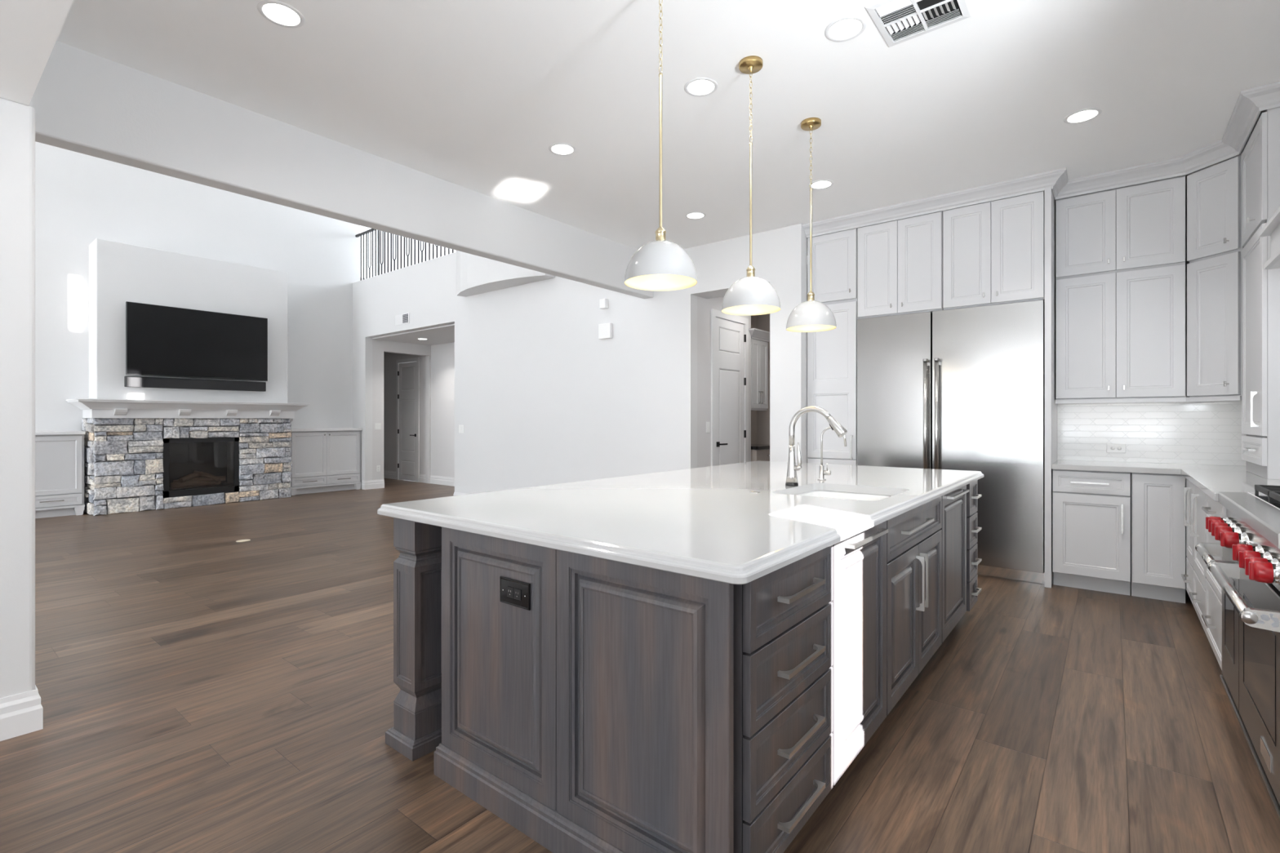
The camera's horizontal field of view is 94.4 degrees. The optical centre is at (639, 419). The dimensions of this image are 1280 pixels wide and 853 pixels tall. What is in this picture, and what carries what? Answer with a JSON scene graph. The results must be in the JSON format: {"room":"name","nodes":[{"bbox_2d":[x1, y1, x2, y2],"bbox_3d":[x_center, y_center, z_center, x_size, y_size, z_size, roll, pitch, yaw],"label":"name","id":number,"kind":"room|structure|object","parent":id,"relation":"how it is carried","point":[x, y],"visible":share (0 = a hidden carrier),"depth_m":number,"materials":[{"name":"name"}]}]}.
{"room":"kitchen","nodes":[
{"label":"kitchen","id":0,"kind":"room"},
{"bbox_2d":[0,97,35,698],"bbox_3d":[-4.455,-0.010,-0.065,0.150,2.500,6.350,0,0,39],"label":"wall","id":1,"kind":"structure","parent":0,"point":[17,120],"depth_m":2.33,"materials":[{"name":"white paint"}]},
{"bbox_2d":[0,684,43,741],"bbox_3d":[-4.568,1.160,0.164,0.648,0.160,6.168,0,0,39],"label":"baseboard","id":2,"kind":"structure","parent":1,"relation":"attached to","point":[22,713],"depth_m":2.33,"materials":[{"name":"white paint"}]},
{"bbox_2d":[3,97,32,106],"bbox_3d":[-2.744,-0.285,2.535,0.710,3.050,0.149,0,0,39],"label":"wall","id":3,"kind":"structure","parent":0,"point":[31,101],"depth_m":2.36,"materials":[{"name":"white paint"}]},
{"bbox_2d":[32,40,653,298],"bbox_3d":[-1.456,-1.627,4.610,0.140,0.565,5.000,0,0,39],"label":"header","id":4,"kind":"object","parent":3,"relation":"attached to","point":[84,102],"visible":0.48,"depth_m":3.60,"materials":[{"name":"white paint"}]},
{"bbox_2d":[0,0,73,105],"bbox_3d":[-2.658,-1.580,-1.508,4.520,0.660,6.330,0,0,39],"label":"ceiling","id":5,"kind":"structure","parent":0,"point":[30,29],"depth_m":1.96,"materials":[{"name":"white paint"}]},
{"bbox_2d":[88,238,288,418],"bbox_3d":[-6.564,-1.195,8.774,0.500,2.350,2.295,0,0,39],"label":"wall","id":6,"kind":"structure","parent":0,"point":[120,273],"depth_m":8.35,"materials":[{"name":"white paint"}]},
{"bbox_2d":[124,376,266,391],"bbox_3d":[-6.351,-0.511,8.552,0.111,0.142,1.668,0,0,39],"label":"soundbar","id":7,"kind":"object","parent":6,"relation":"attached to","point":[129,381],"visible":1,"depth_m":8.44,"materials":[{"name":"black plastic"}]},
{"bbox_2d":[125,301,267,381],"bbox_3d":[-6.331,-1.083,8.542,0.150,0.970,1.678,0,0,39],"label":"television","id":8,"kind":"object","parent":6,"relation":"attached to","point":[161,340],"visible":1,"depth_m":8.41,"materials":[{"name":"black metal"}]},
{"bbox_2d":[35,141,456,492],"bbox_3d":[-7.913,-3.110,7.577,0.120,8.700,16.200,0,0,39],"label":"wall","id":9,"kind":"structure","parent":0,"point":[81,199],"depth_m":8.84,"materials":[{"name":"white paint"}]},
{"bbox_2d":[361,230,377,279],"bbox_3d":[-5.095,-3.165,11.117,0.040,1.090,0.390,0,0,39],"label":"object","id":10,"kind":"structure","parent":9,"relation":"in","point":[377,230],"depth_m":11.25,"materials":[{"name":"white metal"}]},
{"bbox_2d":[372,338,431,483],"bbox_3d":[-4.485,-0.115,11.130,0.120,2.710,1.170,0,0,39],"label":"wall","id":11,"kind":"structure","parent":0,"point":[379,346],"depth_m":10.78,"materials":[{"name":"white paint"}]},
{"bbox_2d":[374,422,381,430],"bbox_3d":[-4.736,0.120,10.709,0.009,0.120,0.115,0,0,39],"label":"light switch","id":12,"kind":"object","parent":11,"relation":"attached to","point":[377,425],"visible":1,"depth_m":10.70,"materials":[{"name":"white plastic"}]},
{"bbox_2d":[376,465,380,471],"bbox_3d":[-4.730,0.880,10.717,0.008,0.115,0.070,0,0,39],"label":"outlet","id":13,"kind":"object","parent":11,"relation":"attached to","point":[378,467],"visible":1,"depth_m":10.71,"materials":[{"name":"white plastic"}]},
{"bbox_2d":[372,324,454,345],"bbox_3d":[-4.109,-1.480,10.895,6.000,0.060,1.270,0,0,39],"label":"ceiling","id":14,"kind":"structure","parent":0,"point":[442,334],"depth_m":10.34,"materials":[{"name":"white paint"}]},
{"bbox_2d":[383,342,454,479],"bbox_3d":[-3.745,-0.115,11.352,6.000,2.710,0.100,0,0,39],"label":"wall","id":15,"kind":"structure","parent":0,"point":[442,355],"depth_m":11.51,"materials":[{"name":"white paint"}]},
{"bbox_2d":[395,357,419,482],"bbox_3d":[-4.728,-0.003,12.053,0.850,2.485,0.098,0,0,39],"label":"door","id":16,"kind":"structure","parent":15,"relation":"in","point":[407,374],"depth_m":12.07,"materials":[{"name":"white paint"}]},
{"bbox_2d":[456,250,555,297],"bbox_3d":[-1.927,-2.255,7.960,1.910,0.910,0.345,0,0,39],"label":"wall","id":17,"kind":"structure","parent":0,"point":[475,274],"depth_m":7.88,"materials":[{"name":"white paint"}]},
{"bbox_2d":[352,223,806,493],"bbox_3d":[-1.842,-3.110,8.195,8.610,8.700,0.130,0,0,39],"label":"wall","id":18,"kind":"structure","parent":0,"point":[540,399],"depth_m":7.30,"materials":[{"name":"white paint"}]},
{"bbox_2d":[395,312,409,325],"bbox_3d":[-3.913,-1.655,9.753,0.430,0.170,0.010,0,0,39],"label":"air vent","id":19,"kind":"object","parent":18,"relation":"in","point":[404,318],"visible":1,"depth_m":9.74,"materials":[{"name":"white metal"}]},
{"bbox_2d":[402,313,408,323],"bbox_3d":[-3.835,-1.657,9.686,0.165,0.137,0.002,0,0,39],"label":"grille","id":20,"kind":"object","parent":19,"relation":"attached to","point":[405,316],"depth_m":9.69,"materials":[{"name":"grey metal"}]},
{"bbox_2d":[355,228,453,280],"bbox_3d":[-3.876,-2.942,9.807,3.420,0.885,0.044,0,0,39],"label":"loft railing","id":21,"kind":"object","parent":18,"relation":"on","point":[371,230],"visible":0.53,"depth_m":10.22,"materials":[{"name":"black metal"}]},
{"bbox_2d":[361,470,468,496],"bbox_3d":[-2.766,1.160,9.667,9.430,0.160,1.318,0,0,39],"label":"baseboard","id":22,"kind":"structure","parent":18,"relation":"attached to","point":[446,481],"depth_m":11.18,"materials":[{"name":"white paint"}]},
{"bbox_2d":[458,425,463,433],"bbox_3d":[-2.637,0.135,8.738,0.120,0.120,0.009,0,0,39],"label":"light switch","id":23,"kind":"object","parent":18,"relation":"attached to","point":[460,427],"visible":1,"depth_m":8.73,"materials":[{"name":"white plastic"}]},
{"bbox_2d":[599,297,608,309],"bbox_3d":[-0.423,-1.360,6.944,0.090,0.110,0.060,0,0,39],"label":"door chime","id":24,"kind":"object","parent":18,"relation":"attached to","point":[603,303],"visible":1,"depth_m":6.92,"materials":[{"name":"white plastic"}]},
{"bbox_2d":[598,322,612,339],"bbox_3d":[-0.404,-1.038,6.939,0.185,0.175,0.045,0,0,39],"label":"fire alarm","id":25,"kind":"object","parent":18,"relation":"attached to","point":[605,330],"visible":1,"depth_m":6.91,"materials":[{"name":"white plastic"}]},
{"bbox_2d":[802,80,1279,237],"bbox_3d":[2.683,-1.757,4.382,3.219,0.104,0.989,0,0,39],"label":"trim","id":26,"kind":"structure","parent":18,"relation":"attached to","point":[1251,102],"depth_m":4.37,"materials":[{"name":"white paint"}]},
{"bbox_2d":[0,478,1279,852],"bbox_3d":[-3.954,1.290,4.426,14.300,0.100,16.400,0,0,39],"label":"floor","id":27,"kind":"structure","parent":0,"point":[202,690],"depth_m":2.42,"materials":[{"name":"brown wood"}]},
{"bbox_2d":[35,431,84,518],"bbox_3d":[-7.749,0.695,7.376,0.377,1.090,1.190,0,0,39],"label":"base cabinet","id":28,"kind":"object","parent":27,"relation":"on","point":[59,455],"visible":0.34,"depth_m":7.57,"materials":[{"name":"white paint"}]},
{"bbox_2d":[66,398,309,515],"bbox_3d":[-6.459,0.491,8.688,0.773,1.513,2.736,0,0,39],"label":"fireplace","id":29,"kind":"object","parent":27,"relation":"on","point":[144,463],"visible":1,"depth_m":8.44,"materials":[{"name":"stone"}]},
{"bbox_2d":[66,398,309,411],"bbox_3d":[-6.459,-0.202,8.688,0.773,0.128,2.736,0,0,39],"label":"shelf","id":30,"kind":"object","parent":29,"relation":"attached to","point":[84,404],"depth_m":8.22,"materials":[{"name":"white paint"}]},
{"bbox_2d":[235,539,250,542],"bbox_3d":[-4.058,1.237,6.061,0.124,0.006,0.124,0,0,39],"label":"floor outlet","id":31,"kind":"object","parent":27,"relation":"on","point":[240,540],"visible":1,"depth_m":6.04,"materials":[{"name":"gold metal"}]},
{"bbox_2d":[290,427,362,495],"bbox_3d":[-5.476,0.695,10.232,0.377,1.090,1.190,0,0,39],"label":"base cabinet","id":32,"kind":"object","parent":27,"relation":"on","point":[323,460],"visible":0.91,"depth_m":10.11,"materials":[{"name":"white paint"}]},
{"bbox_2d":[385,517,441,761],"bbox_3d":[-0.841,0.802,2.286,0.192,0.875,0.192,0,0,39],"label":"island post","id":33,"kind":"object","parent":27,"relation":"on","point":[415,733],"visible":0.86,"depth_m":2.23,"materials":[{"name":"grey wood"}]},
{"bbox_2d":[433,527,733,852],"bbox_3d":[0.710,0.803,2.919,1.184,0.874,3.108,0,0,39],"label":"kitchen island","id":34,"kind":"object","parent":27,"relation":"on","point":[597,717],"visible":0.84,"depth_m":1.64,"materials":[{"name":"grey wood"}]},
{"bbox_2d":[499,576,530,610],"bbox_3d":[-0.388,0.535,1.829,0.139,0.080,0.008,0,0,39],"label":"outlet","id":35,"kind":"object","parent":34,"relation":"attached to","point":[514,593],"visible":1,"depth_m":1.82,"materials":[{"name":"black plastic"}]},
{"bbox_2d":[506,586,513,598],"bbox_3d":[-0.403,0.535,1.838,0.032,0.032,0.002,0,0,39],"label":"socket","id":36,"kind":"object","parent":35,"relation":"attached to","point":[509,588],"depth_m":1.84,"materials":[{"name":"black plastic"}]},
{"bbox_2d":[513,588,520,600],"bbox_3d":[-0.376,0.535,1.817,0.032,0.032,0.002,0,0,39],"label":"socket","id":37,"kind":"object","parent":35,"relation":"attached to","point":[517,592],"depth_m":1.82,"materials":[{"name":"black plastic"}]},
{"bbox_2d":[377,460,983,584],"bbox_3d":[0.582,0.345,3.024,1.596,0.038,3.156,0,0,39],"label":"island countertop","id":38,"kind":"structure","parent":34,"relation":"on","point":[704,522],"depth_m":2.07,"materials":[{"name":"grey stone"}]},
{"bbox_2d":[785,405,847,486],"bbox_3d":[0.844,0.130,2.852,0.303,0.393,0.062,0,0,39],"label":"kitchen faucet","id":39,"kind":"object","parent":38,"relation":"on","point":[791,478],"visible":1,"depth_m":2.90,"materials":[{"name":"silver metal"}]},
{"bbox_2d":[817,426,846,479],"bbox_3d":[1.032,0.181,3.183,0.158,0.291,0.044,0,0,39],"label":"tap","id":40,"kind":"object","parent":38,"relation":"on","point":[822,472],"visible":0.76,"depth_m":3.21,"materials":[{"name":"silver metal"}]},
{"bbox_2d":[796,490,892,501],"bbox_3d":[0.926,0.453,2.717,0.505,0.174,0.585,0,0,39],"label":"sink","id":41,"kind":"object","parent":38,"relation":"in","point":[837,495],"visible":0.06,"depth_m":2.97,"materials":[{"name":"white ceramic"}]},
{"bbox_2d":[751,448,769,461],"bbox_3d":[1.460,0.803,7.606,0.451,0.874,0.596,0,0,39],"label":"base cabinet","id":42,"kind":"object","parent":27,"relation":"on","point":[763,455],"visible":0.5,"depth_m":7.35,"materials":[{"name":"beige paint"}]},
{"bbox_2d":[751,444,769,449],"bbox_3d":[1.462,0.345,7.610,0.450,0.038,0.630,0,0,39],"label":"countertop","id":43,"kind":"structure","parent":42,"relation":"on","point":[753,446],"depth_m":7.35,"materials":[{"name":"stone"}]},
{"bbox_2d":[733,545,832,852],"bbox_3d":[0.210,0.804,1.772,0.612,0.872,0.531,0,0,39],"label":"base cabinet","id":44,"kind":"object","parent":27,"relation":"on","point":[783,618],"visible":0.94,"depth_m":1.53,"materials":[{"name":"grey wood"}]},
{"bbox_2d":[807,227,857,465],"bbox_3d":[1.922,-0.240,5.635,0.459,2.960,0.632,0,0,39],"label":"pantry cabinet","id":45,"kind":"object","parent":27,"relation":"on","point":[832,354],"visible":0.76,"depth_m":5.40,"materials":[{"name":"white paint"}]},
{"bbox_2d":[830,520,888,786],"bbox_3d":[0.550,0.804,2.199,0.612,0.872,0.541,0,0,39],"label":"dishwasher","id":46,"kind":"object","parent":27,"relation":"on","point":[859,602],"visible":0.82,"depth_m":2.00,"materials":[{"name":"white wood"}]},
{"bbox_2d":[857,311,932,468],"bbox_3d":[2.321,0.173,5.268,0.602,2.130,0.671,0,0,39],"label":"refrigerator column","id":47,"kind":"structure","parent":27,"relation":"on","point":[895,352],"depth_m":5.05,"materials":[{"name":"silver metal"}]},
{"bbox_2d":[857,210,942,319],"bbox_3d":[2.374,-1.310,5.275,0.685,0.820,0.632,0,0,39],"label":"upper cabinet","id":48,"kind":"object","parent":47,"relation":"on","point":[900,261],"visible":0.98,"depth_m":5.04,"materials":[{"name":"white paint"}]},
{"bbox_2d":[886,496,942,715],"bbox_3d":[1.011,0.808,2.777,0.612,0.864,0.921,0,0,39],"label":"base cabinet","id":49,"kind":"object","parent":27,"relation":"on","point":[913,536],"visible":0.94,"depth_m":2.53,"materials":[{"name":"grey wood"}]},
{"bbox_2d":[939,484,968,643],"bbox_3d":[1.501,0.804,3.394,0.612,0.872,0.636,0,0,39],"label":"base cabinet","id":50,"kind":"object","parent":27,"relation":"on","point":[953,528],"visible":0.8,"depth_m":3.22,"materials":[{"name":"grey wood"}]},
{"bbox_2d":[966,480,982,611],"bbox_3d":[1.842,0.804,3.822,0.612,0.872,0.271,0,0,39],"label":"base cabinet","id":51,"kind":"object","parent":27,"relation":"on","point":[972,496],"visible":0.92,"depth_m":3.62,"materials":[{"name":"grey wood"}]},
{"bbox_2d":[932,299,1044,584],"bbox_3d":[2.860,0.173,4.838,0.762,2.130,0.671,0,0,39],"label":"refrigerator column","id":52,"kind":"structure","parent":27,"relation":"on","point":[988,361],"depth_m":4.58,"materials":[{"name":"silver metal"}]},
{"bbox_2d":[942,190,1044,310],"bbox_3d":[2.915,-1.310,4.845,0.687,0.820,0.632,0,0,39],"label":"upper cabinet","id":53,"kind":"object","parent":52,"relation":"on","point":[993,251],"visible":0.98,"depth_m":4.60,"materials":[{"name":"white paint"}]},
{"bbox_2d":[1044,186,1057,587],"bbox_3d":[3.208,-0.240,4.622,0.041,2.960,0.628,0,0,39],"label":"panel","id":54,"kind":"object","parent":27,"relation":"on","point":[1051,407],"visible":0.78,"depth_m":4.39,"materials":[{"name":"white paint"}]},
{"bbox_2d":[1052,469,1130,595],"bbox_3d":[3.397,0.803,4.461,0.446,0.874,0.632,0,0,39],"label":"base cabinet","id":55,"kind":"object","parent":27,"relation":"on","point":[1091,509],"visible":0.98,"depth_m":4.25,"materials":[{"name":"white paint"}]},
{"bbox_2d":[1051,459,1279,501],"bbox_3d":[3.242,0.345,3.550,1.344,0.038,2.263,0,0,39],"label":"countertop","id":56,"kind":"structure","parent":55,"relation":"on","point":[1210,479],"depth_m":3.87,"materials":[{"name":"grey stone"}]},
{"bbox_2d":[1241,106,1279,479],"bbox_3d":[3.763,-0.697,3.437,0.372,2.046,0.661,0,0,39],"label":"tall cabinet","id":57,"kind":"object","parent":56,"relation":"on","point":[1260,157],"visible":1,"depth_m":3.34,"materials":[{"name":"white paint"}]},
{"bbox_2d":[1130,472,1186,603],"bbox_3d":[3.696,0.803,4.243,0.281,0.874,0.600,0,0,39],"label":"base cabinet","id":58,"kind":"object","parent":27,"relation":"on","point":[1158,556],"visible":0.84,"depth_m":4.03,"materials":[{"name":"white paint"}]},
{"bbox_2d":[1181,479,1194,605],"bbox_3d":[3.693,0.803,3.566,0.632,0.874,0.416,0,0,39],"label":"base cabinet","id":59,"kind":"object","parent":27,"relation":"on","point":[1188,490],"visible":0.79,"depth_m":3.78,"materials":[{"name":"white paint"}]},
{"bbox_2d":[1189,484,1206,633],"bbox_3d":[3.376,0.803,3.167,0.632,0.874,0.596,0,0,39],"label":"base cabinet","id":60,"kind":"object","parent":27,"relation":"on","point":[1198,497],"visible":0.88,"depth_m":3.36,"materials":[{"name":"white paint"}]},
{"bbox_2d":[1201,493,1228,670],"bbox_3d":[2.997,0.803,2.692,0.632,0.874,0.611,0,0,39],"label":"base cabinet","id":61,"kind":"object","parent":27,"relation":"on","point":[1212,619],"visible":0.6,"depth_m":2.87,"materials":[{"name":"white paint"}]},
{"bbox_2d":[1195,484,1279,819],"bbox_3d":[2.394,0.759,1.989,0.682,0.962,1.215,0,0,39],"label":"range","id":62,"kind":"object","parent":27,"relation":"on","point":[1247,574],"visible":1,"depth_m":2.02,"materials":[{"name":"silver metal"}]},
{"bbox_2d":[1247,492,1279,510],"bbox_3d":[2.459,0.324,1.938,0.515,0.023,1.207,0,0,39],"label":"cooktop","id":63,"kind":"object","parent":62,"relation":"in","point":[1263,498],"depth_m":2.30,"materials":[{"name":"silver metal"}]},
{"bbox_2d":[56,0,1279,248],"bbox_3d":[0.876,-1.860,3.380,5.080,0.100,5.720,0,0,39],"label":"ceiling","id":64,"kind":"structure","parent":0,"point":[473,95],"depth_m":3.24,"materials":[{"name":"white paint"}]},
{"bbox_2d":[257,0,305,27],"bbox_3d":[-1.599,-1.808,2.643,0.184,0.004,0.184,0,0,39],"label":"recessed light","id":65,"kind":"object","parent":64,"relation":"in","point":[280,13],"visible":1,"depth_m":2.63,"materials":[{"name":"white paint"}]},
{"bbox_2d":[262,3,300,25],"bbox_3d":[-1.599,-1.807,2.643,0.144,0.001,0.144,0,0,39],"label":"diffuser","id":66,"kind":"object","parent":65,"relation":"attached to","point":[280,14],"depth_m":2.64,"materials":[{"name":"white plastic"}]},
{"bbox_2d":[548,142,576,155],"bbox_3d":[-0.518,-1.808,3.961,0.184,0.004,0.184,0,0,39],"label":"recessed light","id":67,"kind":"object","parent":64,"relation":"in","point":[559,148],"visible":1,"depth_m":3.95,"materials":[{"name":"white paint"}]},
{"bbox_2d":[551,144,573,154],"bbox_3d":[-0.518,-1.807,3.961,0.144,0.001,0.144,0,0,39],"label":"diffuser","id":68,"kind":"object","parent":67,"relation":"attached to","point":[559,148],"depth_m":3.96,"materials":[{"name":"white plastic"}]},
{"bbox_2d":[624,0,697,290],"bbox_3d":[0.084,-1.183,2.404,0.296,1.255,0.296,0,0,39],"label":"pendant lamp","id":69,"kind":"object","parent":64,"relation":"hanging from","point":[660,264],"visible":1,"depth_m":2.33,"materials":[{"name":"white metal"}]},
{"bbox_2d":[655,226,666,239],"bbox_3d":[0.084,-0.749,2.404,0.045,0.062,0.045,0,0,39],"label":"socket","id":70,"kind":"object","parent":69,"relation":"attached to","point":[660,233],"depth_m":2.39,"materials":[{"name":"gold metal"}]},
{"bbox_2d":[684,211,706,218],"bbox_3d":[0.491,-1.808,5.245,0.184,0.004,0.184,0,0,39],"label":"recessed light","id":71,"kind":"object","parent":64,"relation":"in","point":[695,215],"visible":1,"depth_m":5.23,"materials":[{"name":"white paint"}]},
{"bbox_2d":[687,213,703,218],"bbox_3d":[0.491,-1.807,5.245,0.144,0.001,0.144,0,0,39],"label":"diffuser","id":72,"kind":"object","parent":71,"relation":"attached to","point":[695,215],"depth_m":5.25,"materials":[{"name":"white plastic"}]},
{"bbox_2d":[684,77,718,96],"bbox_3d":[0.331,-1.808,3.222,0.184,0.004,0.184,0,0,39],"label":"recessed light","id":73,"kind":"object","parent":64,"relation":"in","point":[698,86],"visible":1,"depth_m":3.22,"materials":[{"name":"white paint"}]},
{"bbox_2d":[687,80,714,94],"bbox_3d":[0.331,-1.807,3.222,0.144,0.001,0.144,0,0,39],"label":"diffuser","id":74,"kind":"object","parent":73,"relation":"attached to","point":[700,86],"depth_m":3.22,"materials":[{"name":"white plastic"}]},
{"bbox_2d":[721,55,781,315],"bbox_3d":[0.562,-1.183,3.004,0.296,1.255,0.296,0,0,39],"label":"pendant lamp","id":75,"kind":"object","parent":64,"relation":"hanging from","point":[750,295],"visible":1,"depth_m":2.96,"materials":[{"name":"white metal"}]},
{"bbox_2d":[746,265,755,276],"bbox_3d":[0.562,-0.749,3.004,0.045,0.062,0.045,0,0,39],"label":"socket","id":76,"kind":"object","parent":75,"relation":"attached to","point":[750,270],"depth_m":2.99,"materials":[{"name":"gold metal"}]},
{"bbox_2d":[786,117,836,332],"bbox_3d":[1.040,-1.183,3.605,0.296,1.255,0.296,0,0,39],"label":"pendant lamp","id":77,"kind":"object","parent":64,"relation":"hanging from","point":[811,315],"visible":1,"depth_m":3.55,"materials":[{"name":"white metal"}]},
{"bbox_2d":[807,291,814,300],"bbox_3d":[1.040,-0.749,3.605,0.045,0.062,0.045,0,0,39],"label":"socket","id":78,"kind":"object","parent":77,"relation":"attached to","point":[811,295],"depth_m":3.59,"materials":[{"name":"gold metal"}]},
{"bbox_2d":[808,179,833,189],"bbox_3d":[1.393,-1.808,4.555,0.184,0.004,0.184,0,0,39],"label":"recessed light","id":79,"kind":"object","parent":64,"relation":"in","point":[821,184],"visible":0.98,"depth_m":4.54,"materials":[{"name":"white paint"}]},
{"bbox_2d":[811,181,831,188],"bbox_3d":[1.393,-1.807,4.555,0.144,0.001,0.144,0,0,39],"label":"diffuser","id":80,"kind":"object","parent":79,"relation":"attached to","point":[820,184],"depth_m":4.56,"materials":[{"name":"white plastic"}]},
{"bbox_2d":[824,15,866,41],"bbox_3d":[0.950,-1.808,2.742,0.184,0.004,0.184,0,0,39],"label":"recessed light","id":81,"kind":"object","parent":64,"relation":"in","point":[846,28],"visible":1,"depth_m":2.73,"materials":[{"name":"white paint"}]},
{"bbox_2d":[828,18,862,39],"bbox_3d":[0.950,-1.807,2.742,0.144,0.001,0.144,0,0,39],"label":"diffuser","id":82,"kind":"object","parent":81,"relation":"attached to","point":[845,28],"depth_m":2.74,"materials":[{"name":"white plastic"}]},
{"bbox_2d":[864,0,972,47],"bbox_3d":[1.234,-1.804,2.622,0.356,0.012,0.356,0,0,39],"label":"ceiling vent","id":83,"kind":"object","parent":64,"relation":"in","point":[896,20],"visible":1,"depth_m":2.65,"materials":[{"name":"white metal"}]},
{"bbox_2d":[1063,107,1102,124],"bbox_3d":[2.634,-1.808,3.527,0.184,0.004,0.184,0,0,39],"label":"recessed light","id":84,"kind":"object","parent":64,"relation":"in","point":[1086,114],"visible":1,"depth_m":3.52,"materials":[{"name":"white paint"}]},
{"bbox_2d":[1067,110,1097,122],"bbox_3d":[2.634,-1.807,3.527,0.144,0.001,0.144,0,0,39],"label":"diffuser","id":85,"kind":"object","parent":84,"relation":"attached to","point":[1087,114],"depth_m":3.53,"materials":[{"name":"white plastic"}]},
{"bbox_2d":[698,291,726,298],"bbox_3d":[1.026,-1.387,6.117,0.907,0.135,0.190,0,0,39],"label":"ceiling","id":86,"kind":"structure","parent":0,"point":[721,294],"depth_m":6.31,"materials":[{"name":"white paint"}]},
{"bbox_2d":[697,296,751,467],"bbox_3d":[0.931,-0.135,6.838,0.140,2.750,1.200,0,0,39],"label":"wall","id":87,"kind":"structure","parent":0,"point":[704,306],"depth_m":6.46,"materials":[{"name":"white paint"}]},
{"bbox_2d":[706,422,710,432],"bbox_3d":[0.747,0.080,6.486,0.009,0.120,0.070,0,0,39],"label":"light switch","id":88,"kind":"object","parent":87,"relation":"attached to","point":[708,424],"visible":1,"depth_m":6.48,"materials":[{"name":"white plastic"}]},
{"bbox_2d":[711,308,748,466],"bbox_3d":[1.049,0.007,6.859,0.098,2.465,0.830,0,0,39],"label":"door","id":89,"kind":"structure","parent":87,"relation":"in","point":[729,339],"depth_m":6.85,"materials":[{"name":"white paint"}]},
{"bbox_2d":[751,313,769,444],"bbox_3d":[1.715,-0.135,7.614,2.400,2.750,1.050,0,0,39],"label":"wall","id":90,"kind":"structure","parent":0,"point":[760,420],"depth_m":8.15,"materials":[{"name":"beige paint"}]},
{"bbox_2d":[748,328,769,410],"bbox_3d":[1.404,-0.615,7.561,0.460,0.990,0.640,0,0,39],"label":"upper cabinet","id":91,"kind":"object","parent":90,"relation":"attached to","point":[760,339],"visible":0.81,"depth_m":7.45,"materials":[{"name":"white paint"}]},
{"bbox_2d":[806,237,808,462],"bbox_3d":[1.728,-0.285,5.833,0.080,3.050,0.620,0,0,39],"label":"wall","id":92,"kind":"structure","parent":0,"point":[806,237],"depth_m":5.57,"materials":[{"name":"white paint"}]},
{"bbox_2d":[1054,173,1245,466],"bbox_3d":[3.296,-0.285,5.024,3.340,3.050,0.134,0,0,39],"label":"wall","id":93,"kind":"structure","parent":0,"point":[1188,433],"depth_m":4.46,"materials":[{"name":"tile"}]},
{"bbox_2d":[1106,444,1125,453],"bbox_3d":[3.702,0.222,4.608,0.115,0.070,0.008,0,0,39],"label":"outlet","id":94,"kind":"object","parent":93,"relation":"attached to","point":[1111,448],"visible":1,"depth_m":4.61,"materials":[{"name":"white plastic"}]},
{"bbox_2d":[1111,446,1121,449],"bbox_3d":[3.700,0.222,4.606,0.066,0.026,0.002,0,0,39],"label":"receptacle","id":95,"kind":"object","parent":94,"relation":"attached to","point":[1112,447],"depth_m":4.61,"materials":[{"name":"white plastic"}]},
{"bbox_2d":[1055,175,1186,404],"bbox_3d":[3.602,-0.922,4.474,0.748,1.595,0.352,0,0,39],"label":"upper cabinet","id":96,"kind":"object","parent":93,"relation":"attached to","point":[1120,252],"visible":1,"depth_m":4.35,"materials":[{"name":"white paint"}]},
{"bbox_2d":[1186,152,1244,401],"bbox_3d":[3.913,-0.922,3.978,0.232,1.595,0.327,0,0,-8],"label":"upper cabinet","id":97,"kind":"object","parent":93,"relation":"attached to","point":[1214,192],"visible":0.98,"depth_m":3.95,"materials":[{"name":"white paint"}]},
{"bbox_3d":[0.814,-0.285,-0.680,0.120,3.050,11.950,0,0,39],"label":"wall","id":98,"kind":"structure","parent":0,"visible":0},
{"bbox_2d":[1258,206,1279,269],"bbox_3d":[2.473,-1.258,1.866,0.435,1.095,2.190,0,0,39],"label":"range hood","id":99,"kind":"object","parent":98,"relation":"attached to","point":[1272,228],"visible":1,"depth_m":2.71,"materials":[{"name":"white paint"}]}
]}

